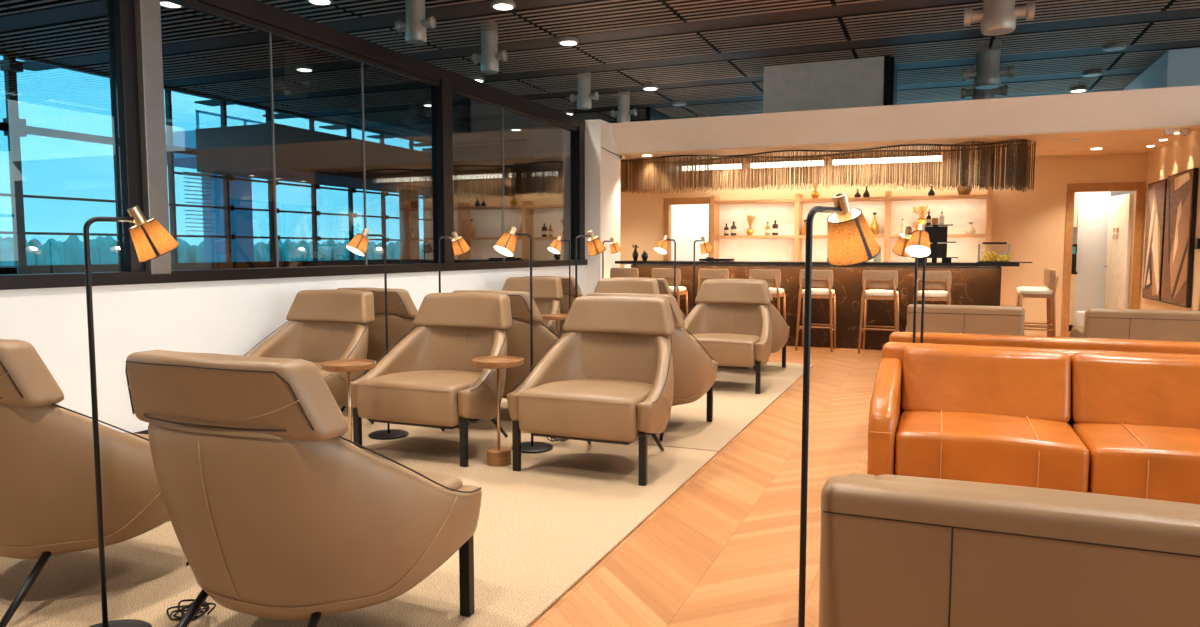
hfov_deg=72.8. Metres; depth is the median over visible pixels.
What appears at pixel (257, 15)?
window frame
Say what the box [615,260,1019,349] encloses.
bar counter
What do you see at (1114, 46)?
ceiling light
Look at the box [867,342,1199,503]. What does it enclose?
sofa
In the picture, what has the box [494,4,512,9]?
diffuser
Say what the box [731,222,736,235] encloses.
bottle
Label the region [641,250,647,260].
vase
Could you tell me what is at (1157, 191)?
artwork
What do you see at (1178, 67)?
wall
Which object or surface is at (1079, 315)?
trash bin
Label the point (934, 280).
bar stool
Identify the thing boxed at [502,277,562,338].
armchair
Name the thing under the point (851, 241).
floor lamp
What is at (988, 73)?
ceiling vent
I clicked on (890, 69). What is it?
trim
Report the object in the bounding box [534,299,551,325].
cushion
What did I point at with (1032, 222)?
wall
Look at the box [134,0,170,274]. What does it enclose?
trim
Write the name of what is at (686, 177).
curtain
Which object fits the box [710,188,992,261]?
shelving
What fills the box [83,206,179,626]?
floor lamp
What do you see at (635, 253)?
vase
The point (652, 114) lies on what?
wall
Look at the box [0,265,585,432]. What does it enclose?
wall
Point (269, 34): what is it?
trim
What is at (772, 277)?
bar stool
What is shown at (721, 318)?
cushion
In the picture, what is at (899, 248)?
floor lamp
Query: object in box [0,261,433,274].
wall
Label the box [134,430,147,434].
baseboard
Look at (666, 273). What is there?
bar stool
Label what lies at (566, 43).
diffuser
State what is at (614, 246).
floor lamp
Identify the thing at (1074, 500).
cushion
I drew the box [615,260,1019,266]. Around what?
countertop
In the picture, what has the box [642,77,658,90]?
ceiling light
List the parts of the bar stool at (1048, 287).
seat, leg, backrest, leg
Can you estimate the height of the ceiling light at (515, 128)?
0.212 m
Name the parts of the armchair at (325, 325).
seat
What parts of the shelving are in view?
shelf, shelf, shelf, shelf, shelf, shelf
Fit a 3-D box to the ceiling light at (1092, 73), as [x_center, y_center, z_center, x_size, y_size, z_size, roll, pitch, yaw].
[8.141,-4.043,13.465,0.300,0.212,0.300,2,5,22]
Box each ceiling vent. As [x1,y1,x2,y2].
[395,0,435,43]
[472,21,507,73]
[570,72,598,109]
[611,91,636,122]
[961,64,1007,99]
[962,40,1014,88]
[964,0,1034,35]
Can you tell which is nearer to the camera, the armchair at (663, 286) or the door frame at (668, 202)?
the armchair at (663, 286)
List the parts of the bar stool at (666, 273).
backrest, seat, leg, leg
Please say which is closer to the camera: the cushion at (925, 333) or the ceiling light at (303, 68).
the cushion at (925, 333)
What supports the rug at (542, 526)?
on the floor
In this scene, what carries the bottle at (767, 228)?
on the shelving
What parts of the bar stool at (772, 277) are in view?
rail, backrest, seat, leg, leg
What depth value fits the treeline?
236.43 m
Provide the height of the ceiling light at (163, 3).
0.212 m
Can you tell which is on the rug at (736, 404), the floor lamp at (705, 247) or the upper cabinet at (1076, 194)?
the floor lamp at (705, 247)
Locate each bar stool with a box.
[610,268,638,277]
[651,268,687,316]
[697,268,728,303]
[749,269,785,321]
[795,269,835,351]
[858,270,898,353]
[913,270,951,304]
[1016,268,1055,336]
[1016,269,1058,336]
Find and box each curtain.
[622,154,716,191]
[949,139,1028,187]
[979,140,1030,189]
[1016,142,1035,192]
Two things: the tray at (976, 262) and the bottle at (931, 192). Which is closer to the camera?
the tray at (976, 262)
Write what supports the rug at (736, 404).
on the floor
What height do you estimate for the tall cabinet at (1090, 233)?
2.300 m
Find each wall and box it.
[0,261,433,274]
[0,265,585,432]
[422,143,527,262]
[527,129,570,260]
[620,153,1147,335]
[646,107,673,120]
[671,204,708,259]
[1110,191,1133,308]
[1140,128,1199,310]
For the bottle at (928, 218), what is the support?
on the tiered stand
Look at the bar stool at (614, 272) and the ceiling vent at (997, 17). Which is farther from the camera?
the bar stool at (614, 272)
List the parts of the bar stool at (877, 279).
leg, leg, rail, backrest, seat, leg, leg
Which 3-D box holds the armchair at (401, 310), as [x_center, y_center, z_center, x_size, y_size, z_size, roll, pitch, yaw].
[-1.604,0.258,6.436,0.904,0.956,0.879,2,5,22]
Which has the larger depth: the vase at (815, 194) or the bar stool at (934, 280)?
the vase at (815, 194)
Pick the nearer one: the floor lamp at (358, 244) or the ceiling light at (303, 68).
the floor lamp at (358, 244)
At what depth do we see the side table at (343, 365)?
4.54 m
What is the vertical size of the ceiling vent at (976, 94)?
0.660 m
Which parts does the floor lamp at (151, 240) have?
lamp shade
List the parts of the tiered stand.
post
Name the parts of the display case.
lid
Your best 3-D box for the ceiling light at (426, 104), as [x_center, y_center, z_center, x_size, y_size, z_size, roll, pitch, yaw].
[-3.405,-4.264,16.291,0.300,0.212,0.300,2,5,22]
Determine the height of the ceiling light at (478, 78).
0.212 m
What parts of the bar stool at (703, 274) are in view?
leg, rail, backrest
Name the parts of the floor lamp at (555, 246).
lamp shade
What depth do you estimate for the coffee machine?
12.47 m
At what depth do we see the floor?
3.63 m
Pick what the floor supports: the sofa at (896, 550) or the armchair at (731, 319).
the sofa at (896, 550)
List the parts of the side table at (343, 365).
stem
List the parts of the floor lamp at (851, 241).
lamp shade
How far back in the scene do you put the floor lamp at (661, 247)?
7.63 m
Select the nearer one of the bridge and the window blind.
the window blind
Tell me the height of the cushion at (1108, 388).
0.330 m
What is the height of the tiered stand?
0.462 m
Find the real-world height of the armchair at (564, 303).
0.956 m
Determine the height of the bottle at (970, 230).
0.170 m
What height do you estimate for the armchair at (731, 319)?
0.956 m
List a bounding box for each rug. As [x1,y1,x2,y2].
[0,415,717,626]
[339,362,812,451]
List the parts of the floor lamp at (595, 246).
lamp shade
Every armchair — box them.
[0,339,169,626]
[125,350,481,626]
[244,289,374,423]
[338,288,418,411]
[351,292,512,466]
[453,290,559,397]
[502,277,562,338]
[507,295,674,485]
[525,276,581,338]
[560,278,659,337]
[587,293,717,440]
[614,277,685,319]
[681,279,771,393]
[707,278,789,367]
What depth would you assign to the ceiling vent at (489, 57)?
11.12 m
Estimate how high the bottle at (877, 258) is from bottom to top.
0.190 m
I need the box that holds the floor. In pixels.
[529,331,1070,626]
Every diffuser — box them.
[160,2,180,7]
[297,69,311,71]
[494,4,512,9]
[561,41,576,45]
[1084,74,1099,76]
[1106,47,1123,50]
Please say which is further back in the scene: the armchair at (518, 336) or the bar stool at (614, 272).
the bar stool at (614, 272)
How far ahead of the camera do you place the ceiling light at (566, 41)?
11.30 m
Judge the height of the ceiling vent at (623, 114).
0.660 m
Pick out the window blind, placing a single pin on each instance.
(183, 173)
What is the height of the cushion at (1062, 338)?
0.325 m
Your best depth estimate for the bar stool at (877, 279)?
9.75 m
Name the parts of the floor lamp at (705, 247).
lamp shade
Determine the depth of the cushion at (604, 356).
4.95 m
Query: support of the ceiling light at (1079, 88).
attached to the ceiling at (415, 129)
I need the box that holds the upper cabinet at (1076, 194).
[1073,193,1077,227]
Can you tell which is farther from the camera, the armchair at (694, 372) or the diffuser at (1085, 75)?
the diffuser at (1085, 75)
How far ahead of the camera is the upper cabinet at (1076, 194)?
12.52 m
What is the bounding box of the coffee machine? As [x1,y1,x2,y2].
[1071,244,1076,271]
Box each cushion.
[301,321,356,361]
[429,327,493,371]
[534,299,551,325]
[580,332,654,381]
[706,303,756,334]
[874,474,1199,512]
[895,410,1089,492]
[901,345,1070,421]
[924,332,1041,336]
[1061,337,1184,341]
[1071,352,1199,428]
[1071,422,1199,503]
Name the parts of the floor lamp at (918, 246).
lamp shade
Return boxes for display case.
[978,242,1010,261]
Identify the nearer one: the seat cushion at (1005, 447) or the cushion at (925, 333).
the seat cushion at (1005, 447)
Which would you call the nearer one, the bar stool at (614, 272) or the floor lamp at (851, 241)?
the floor lamp at (851, 241)
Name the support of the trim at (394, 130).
attached to the ceiling at (415, 129)
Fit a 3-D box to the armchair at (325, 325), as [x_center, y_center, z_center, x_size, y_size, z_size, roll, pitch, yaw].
[-1.985,0.331,5.499,0.904,0.956,0.879,2,5,22]
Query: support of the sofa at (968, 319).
on the floor
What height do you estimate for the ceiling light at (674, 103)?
0.212 m
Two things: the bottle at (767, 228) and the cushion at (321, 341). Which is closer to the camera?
the cushion at (321, 341)
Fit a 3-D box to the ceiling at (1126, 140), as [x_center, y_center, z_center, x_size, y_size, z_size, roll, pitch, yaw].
[5.787,-2.226,10.666,13.600,0.080,2.600,2,5,22]
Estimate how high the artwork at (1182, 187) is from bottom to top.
1.560 m
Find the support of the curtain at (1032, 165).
hanging from the chandelier at (643, 176)
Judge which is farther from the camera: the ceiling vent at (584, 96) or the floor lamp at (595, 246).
the ceiling vent at (584, 96)
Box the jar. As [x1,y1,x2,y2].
[932,218,938,224]
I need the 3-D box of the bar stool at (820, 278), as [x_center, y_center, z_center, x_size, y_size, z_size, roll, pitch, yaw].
[2.723,-0.049,10.209,0.456,1.011,0.451,2,5,23]
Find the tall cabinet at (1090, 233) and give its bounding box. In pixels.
[1072,192,1110,327]
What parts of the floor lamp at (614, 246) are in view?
lamp shade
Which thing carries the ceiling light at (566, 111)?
attached to the ceiling at (415, 129)
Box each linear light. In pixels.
[688,157,737,169]
[753,152,823,167]
[834,146,941,164]
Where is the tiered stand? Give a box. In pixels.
[911,224,957,261]
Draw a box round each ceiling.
[0,0,1199,146]
[533,125,1199,172]
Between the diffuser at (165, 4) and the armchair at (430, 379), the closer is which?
the armchair at (430, 379)
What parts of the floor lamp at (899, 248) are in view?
lamp shade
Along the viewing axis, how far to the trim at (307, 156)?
16.18 m
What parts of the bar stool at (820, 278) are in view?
leg, leg, backrest, seat, leg, leg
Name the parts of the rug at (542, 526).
cable coil, cable coil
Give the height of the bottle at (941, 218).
0.160 m
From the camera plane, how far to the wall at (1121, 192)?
13.60 m
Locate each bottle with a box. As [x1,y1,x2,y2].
[724,223,728,235]
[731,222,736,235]
[765,222,769,234]
[772,220,777,234]
[801,220,805,234]
[854,189,860,196]
[863,186,869,196]
[870,212,878,234]
[873,251,880,261]
[901,219,904,232]
[926,212,930,224]
[928,186,934,195]
[939,212,943,224]
[965,222,975,233]
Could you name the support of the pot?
on the shelving
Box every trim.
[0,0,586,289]
[0,0,1171,145]
[0,0,1199,146]
[0,54,433,269]
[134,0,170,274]
[195,123,510,198]
[268,33,504,267]
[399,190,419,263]
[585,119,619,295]
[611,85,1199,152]
[763,57,883,111]
[883,56,897,105]
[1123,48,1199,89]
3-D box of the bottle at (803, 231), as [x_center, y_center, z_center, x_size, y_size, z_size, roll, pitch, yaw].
[3.260,-1.367,12.948,0.120,0.240,0.120,2,5,22]
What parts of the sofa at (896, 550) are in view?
arm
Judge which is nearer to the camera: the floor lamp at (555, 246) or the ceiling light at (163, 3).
the floor lamp at (555, 246)
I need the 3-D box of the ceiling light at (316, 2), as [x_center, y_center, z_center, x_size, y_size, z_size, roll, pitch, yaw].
[-3.260,-3.731,9.462,0.300,0.212,0.300,2,5,22]
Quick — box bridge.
[165,110,265,261]
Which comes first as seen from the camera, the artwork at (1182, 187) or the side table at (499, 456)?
the side table at (499, 456)
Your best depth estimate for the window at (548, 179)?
12.02 m
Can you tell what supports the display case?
on the bar counter at (973, 283)
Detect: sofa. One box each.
[819,473,1199,626]
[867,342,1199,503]
[889,332,1199,353]
[906,304,1024,335]
[1069,308,1199,341]
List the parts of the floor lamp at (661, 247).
lamp shade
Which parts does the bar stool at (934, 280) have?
leg, seat, backrest, rail, leg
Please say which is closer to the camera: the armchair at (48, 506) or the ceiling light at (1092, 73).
the armchair at (48, 506)
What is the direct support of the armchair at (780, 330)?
on the rug at (736, 404)
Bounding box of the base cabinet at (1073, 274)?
[1069,271,1076,330]
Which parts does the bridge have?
railing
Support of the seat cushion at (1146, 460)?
on the sofa at (1117, 423)
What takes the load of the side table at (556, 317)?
on the rug at (736, 404)
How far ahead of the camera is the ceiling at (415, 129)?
12.30 m
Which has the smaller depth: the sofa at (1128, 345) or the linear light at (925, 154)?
the sofa at (1128, 345)
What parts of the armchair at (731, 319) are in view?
seat, seat, leg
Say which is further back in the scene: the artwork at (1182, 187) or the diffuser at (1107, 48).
the diffuser at (1107, 48)
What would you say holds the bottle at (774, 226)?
on the shelving
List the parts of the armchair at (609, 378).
leg, seat, seat, leg, leg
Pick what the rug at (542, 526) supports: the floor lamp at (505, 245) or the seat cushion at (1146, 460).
the floor lamp at (505, 245)
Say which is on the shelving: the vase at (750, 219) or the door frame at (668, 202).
the vase at (750, 219)
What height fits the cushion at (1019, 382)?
0.330 m
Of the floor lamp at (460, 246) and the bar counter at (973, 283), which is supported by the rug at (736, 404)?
the floor lamp at (460, 246)
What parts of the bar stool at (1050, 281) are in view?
leg, leg, seat, backrest, leg, leg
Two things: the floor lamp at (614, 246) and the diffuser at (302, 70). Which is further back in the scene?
the diffuser at (302, 70)
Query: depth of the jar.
10.07 m
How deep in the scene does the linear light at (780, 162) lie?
11.34 m
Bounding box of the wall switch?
[1195,238,1199,248]
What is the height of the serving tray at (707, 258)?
0.050 m
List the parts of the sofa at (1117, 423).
arm, frame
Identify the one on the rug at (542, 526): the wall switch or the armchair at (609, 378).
the armchair at (609, 378)
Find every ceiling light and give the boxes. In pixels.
[160,0,182,7]
[295,57,313,71]
[307,0,332,4]
[422,96,430,106]
[468,69,484,81]
[491,0,515,9]
[510,123,521,130]
[558,29,578,45]
[561,104,573,114]
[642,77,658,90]
[672,94,686,105]
[1069,79,1087,92]
[1082,64,1101,76]
[1103,35,1126,51]
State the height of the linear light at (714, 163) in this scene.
0.190 m
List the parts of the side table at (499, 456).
stem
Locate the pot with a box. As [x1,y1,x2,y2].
[957,186,971,194]
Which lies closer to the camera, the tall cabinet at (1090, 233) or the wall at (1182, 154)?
the wall at (1182, 154)
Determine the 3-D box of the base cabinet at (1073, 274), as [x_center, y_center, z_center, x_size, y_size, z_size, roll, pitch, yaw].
[7.185,-0.209,12.840,0.480,0.920,0.615,2,5,22]
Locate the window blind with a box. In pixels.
[182,172,212,231]
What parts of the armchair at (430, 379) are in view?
leg, seat, seat, leg, under frame, leg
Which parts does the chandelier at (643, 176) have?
rail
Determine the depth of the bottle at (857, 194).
12.58 m
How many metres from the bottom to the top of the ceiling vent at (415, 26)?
0.660 m
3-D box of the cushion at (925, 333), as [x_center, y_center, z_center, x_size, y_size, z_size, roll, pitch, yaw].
[2.274,0.285,4.926,0.762,0.325,0.283,2,5,22]
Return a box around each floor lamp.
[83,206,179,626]
[346,228,408,439]
[438,231,469,292]
[493,227,552,452]
[548,236,570,309]
[575,230,605,298]
[602,237,621,278]
[654,235,675,298]
[693,237,712,307]
[798,192,880,626]
[892,226,917,342]
[905,224,930,342]
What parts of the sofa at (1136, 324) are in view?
arm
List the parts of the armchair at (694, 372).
leg, leg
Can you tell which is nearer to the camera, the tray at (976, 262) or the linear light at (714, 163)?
the tray at (976, 262)
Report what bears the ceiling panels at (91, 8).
attached to the ceiling at (415, 129)
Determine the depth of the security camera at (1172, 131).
9.09 m
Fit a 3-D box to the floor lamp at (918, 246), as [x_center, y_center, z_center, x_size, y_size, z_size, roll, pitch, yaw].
[1.763,0.208,4.466,0.260,1.390,0.393,2,5,22]
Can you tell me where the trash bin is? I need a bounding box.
[1075,311,1084,325]
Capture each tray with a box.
[699,257,733,260]
[976,262,1032,262]
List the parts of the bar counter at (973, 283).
panel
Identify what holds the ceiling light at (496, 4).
attached to the ceiling at (415, 129)
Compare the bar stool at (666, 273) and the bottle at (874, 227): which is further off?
the bottle at (874, 227)
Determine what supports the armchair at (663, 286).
on the rug at (736, 404)
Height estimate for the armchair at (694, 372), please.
0.956 m
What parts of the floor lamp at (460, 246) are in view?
lamp shade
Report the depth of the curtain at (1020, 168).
10.08 m
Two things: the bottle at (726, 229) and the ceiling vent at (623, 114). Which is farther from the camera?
the ceiling vent at (623, 114)
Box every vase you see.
[632,245,638,260]
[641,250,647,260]
[746,215,754,234]
[811,183,819,197]
[913,205,929,229]
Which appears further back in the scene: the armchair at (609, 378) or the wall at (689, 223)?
the wall at (689, 223)
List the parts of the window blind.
head rail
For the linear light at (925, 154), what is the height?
0.190 m
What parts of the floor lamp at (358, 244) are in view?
lamp shade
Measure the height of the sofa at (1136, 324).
0.780 m
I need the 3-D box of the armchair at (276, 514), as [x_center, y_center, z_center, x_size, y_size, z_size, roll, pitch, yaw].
[-0.934,0.561,2.559,0.904,0.956,0.879,2,5,22]
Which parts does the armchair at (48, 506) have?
leg, seat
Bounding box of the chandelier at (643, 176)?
[621,139,1035,193]
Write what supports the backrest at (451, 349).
on the armchair at (430, 379)
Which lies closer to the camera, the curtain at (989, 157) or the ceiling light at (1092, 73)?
the curtain at (989, 157)
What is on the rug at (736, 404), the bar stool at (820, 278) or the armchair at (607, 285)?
the armchair at (607, 285)
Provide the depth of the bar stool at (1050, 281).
10.14 m
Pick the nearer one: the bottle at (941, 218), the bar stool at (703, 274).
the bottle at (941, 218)
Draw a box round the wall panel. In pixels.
[763,56,884,112]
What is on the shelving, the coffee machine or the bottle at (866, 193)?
the bottle at (866, 193)
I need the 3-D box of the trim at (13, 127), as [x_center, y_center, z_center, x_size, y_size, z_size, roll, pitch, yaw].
[-7.834,-2.570,15.009,0.220,3.510,30.000,2,5,22]
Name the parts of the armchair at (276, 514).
leg, leg, seat, leg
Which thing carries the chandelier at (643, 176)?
hanging from the ceiling at (1126, 140)
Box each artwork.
[1142,179,1166,301]
[1161,168,1198,307]
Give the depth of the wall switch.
8.91 m
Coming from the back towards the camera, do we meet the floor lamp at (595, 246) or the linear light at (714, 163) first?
the linear light at (714, 163)
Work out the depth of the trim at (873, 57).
12.77 m
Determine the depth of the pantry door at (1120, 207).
11.94 m
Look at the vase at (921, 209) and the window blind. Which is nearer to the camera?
the vase at (921, 209)
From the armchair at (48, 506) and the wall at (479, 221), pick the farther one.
the wall at (479, 221)
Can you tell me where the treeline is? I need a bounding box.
[0,235,423,265]
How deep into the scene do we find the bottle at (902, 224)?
12.37 m
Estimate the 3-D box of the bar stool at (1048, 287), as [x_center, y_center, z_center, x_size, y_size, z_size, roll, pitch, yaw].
[5.780,-0.098,10.835,0.451,1.011,0.456,2,5,22]
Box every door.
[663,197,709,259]
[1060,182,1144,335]
[1104,193,1132,308]
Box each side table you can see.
[320,359,375,440]
[472,356,523,466]
[541,314,567,337]

